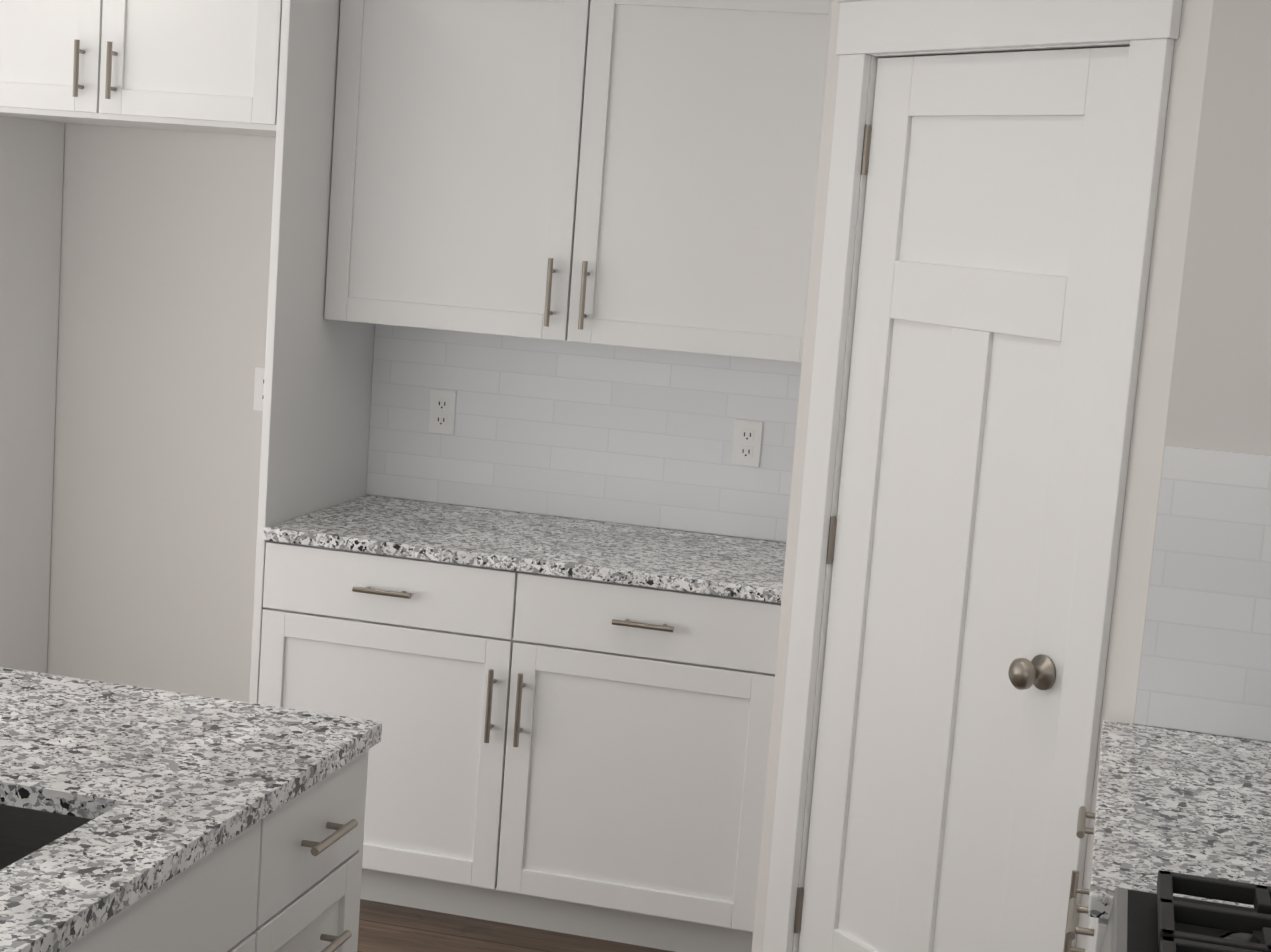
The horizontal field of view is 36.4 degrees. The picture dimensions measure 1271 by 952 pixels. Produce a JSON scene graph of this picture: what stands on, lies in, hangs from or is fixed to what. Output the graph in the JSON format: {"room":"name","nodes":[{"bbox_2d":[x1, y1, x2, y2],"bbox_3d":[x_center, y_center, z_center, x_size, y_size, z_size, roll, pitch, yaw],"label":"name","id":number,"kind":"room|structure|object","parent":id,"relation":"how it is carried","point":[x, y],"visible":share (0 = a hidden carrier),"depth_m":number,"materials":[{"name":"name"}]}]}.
{"room":"kitchen","nodes":[
{"label":"kitchen","id":0,"kind":"room"},
{"bbox_2d":[47,123,778,702],"bbox_3d":[-1.062,-0.451,5.217,6.014,2.710,0.120,6,8,14],"label":"wall","id":1,"kind":"structure","parent":0,"point":[163,285],"depth_m":5.25,"materials":[{"name":"white paint"}]},
{"bbox_2d":[0,0,331,147],"bbox_3d":[-1.162,-1.105,4.779,0.903,0.477,0.617,6,8,14],"label":"upper cabinet","id":2,"kind":"object","parent":1,"relation":"attached to","point":[237,67],"depth_m":4.48,"materials":[{"name":"white paint"}]},
{"bbox_2d":[253,367,264,410],"bbox_3d":[-0.984,-0.230,5.156,0.072,0.116,0.008,6,8,14],"label":"outlet","id":3,"kind":"object","parent":1,"relation":"attached to","point":[259,388],"visible":0.35,"depth_m":5.16,"materials":[{"name":"white plastic"}]},
{"bbox_2d":[316,0,832,362],"bbox_3d":[-0.089,-0.775,4.681,1.240,0.887,0.345,6,8,14],"label":"upper cabinet","id":4,"kind":"object","parent":1,"relation":"attached to","point":[643,174],"depth_m":4.53,"materials":[{"name":"white paint"}]},
{"bbox_2d":[366,324,801,541],"bbox_3d":[-0.096,-0.122,4.939,1.240,0.474,0.008,6,8,14],"label":"backsplash","id":5,"kind":"structure","parent":1,"relation":"attached to","point":[623,435],"depth_m":4.95,"materials":[{"name":"tile"}]},
{"bbox_2d":[428,389,456,434],"bbox_3d":[-0.503,-0.167,5.031,0.072,0.116,0.008,6,8,14],"label":"electrical outlet","id":6,"kind":"object","parent":5,"relation":"attached to","point":[442,409],"visible":1,"depth_m":5.03,"materials":[{"name":"white plastic"}]},
{"bbox_2d":[731,419,762,466],"bbox_3d":[0.279,-0.082,4.838,0.072,0.116,0.008,6,8,14],"label":"electrical outlet","id":7,"kind":"object","parent":5,"relation":"attached to","point":[747,440],"visible":1,"depth_m":4.84,"materials":[{"name":"white plastic"}]},
{"bbox_2d":[357,899,673,951],"bbox_3d":[-1.994,1.348,1.970,6.134,0.100,7.240,6,8,14],"label":"floor","id":8,"kind":"structure","parent":0,"point":[385,927],"depth_m":4.50,"materials":[{"name":"brown wood"}]},
{"bbox_2d":[0,735,381,951],"bbox_3d":[-1.144,0.970,1.617,0.768,0.868,3.026,6,8,14],"label":"kitchen island","id":9,"kind":"object","parent":8,"relation":"on","point":[288,878],"depth_m":2.58,"materials":[{"name":"white paint"}]},
{"bbox_2d":[0,667,381,951],"bbox_3d":[-1.283,0.552,1.609,1.074,0.125,3.040,6,8,14],"label":"island countertop","id":10,"kind":"structure","parent":9,"relation":"on","point":[159,776],"depth_m":2.60,"materials":[{"name":"grey stone"}]},
{"bbox_2d":[249,532,780,951],"bbox_3d":[-0.225,0.609,4.738,1.240,0.868,0.617,6,8,14],"label":"base cabinet","id":11,"kind":"object","parent":8,"relation":"on","point":[572,716],"depth_m":4.43,"materials":[{"name":"white paint"}]},
{"bbox_2d":[260,492,785,603],"bbox_3d":[-0.193,0.164,4.671,1.238,0.030,0.631,6,8,14],"label":"countertop","id":12,"kind":"structure","parent":11,"relation":"on","point":[633,556],"depth_m":4.54,"materials":[{"name":"grey stone"}]},
{"bbox_2d":[1075,832,1090,951],"bbox_3d":[1.019,0.938,3.014,0.649,0.868,0.522,6,8,14],"label":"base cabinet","id":13,"kind":"object","parent":8,"relation":"on","point":[1080,907],"depth_m":2.67,"materials":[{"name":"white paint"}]},
{"bbox_2d":[1079,888,1110,951],"bbox_3d":[0.919,0.984,2.628,0.649,0.868,0.520,6,8,14],"label":"base cabinet","id":14,"kind":"object","parent":8,"relation":"on","point":[1098,919],"depth_m":2.42,"materials":[{"name":"white paint"}]},
{"bbox_2d":[1087,720,1270,911],"bbox_3d":[0.996,0.515,2.761,0.663,0.030,0.920,6,8,14],"label":"countertop","id":15,"kind":"structure","parent":14,"relation":"on","point":[1171,800],"depth_m":2.79,"materials":[{"name":"grey stone"}]},
{"bbox_2d":[1100,870,1270,951],"bbox_3d":[0.740,0.909,2.002,0.697,1.160,0.747,6,8,14],"label":"range","id":16,"kind":"object","parent":8,"relation":"on","point":[1163,919],"visible":1,"depth_m":2.23,"materials":[{"name":"silver metal"}]},
{"bbox_2d":[751,0,1270,951],"bbox_3d":[0.996,-0.119,3.914,1.351,2.710,1.436,6,8,14],"label":"wall","id":17,"kind":"structure","parent":0,"point":[1203,380],"depth_m":3.18,"materials":[{"name":"white paint"}]},
{"bbox_2d":[794,46,1129,951],"bbox_3d":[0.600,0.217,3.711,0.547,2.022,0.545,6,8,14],"label":"pantry door","id":18,"kind":"structure","parent":17,"relation":"in","point":[954,526],"depth_m":3.67,"materials":[{"name":"white paint"}]},
{"bbox_2d":[762,0,1181,951],"bbox_3d":[0.623,0.159,3.713,0.140,2.160,0.938,0,9,-31],"label":"door frame","id":19,"kind":"structure","parent":17,"relation":"attached to","point":[1148,30],"depth_m":3.43,"materials":[{"name":"white paint"}]},
{"bbox_2d":[1134,445,1270,741],"bbox_3d":[1.151,0.215,3.163,0.604,0.474,0.008,6,8,14],"label":"backsplash","id":20,"kind":"structure","parent":17,"relation":"attached to","point":[1205,666],"depth_m":3.21,"materials":[{"name":"tile"}]}
]}

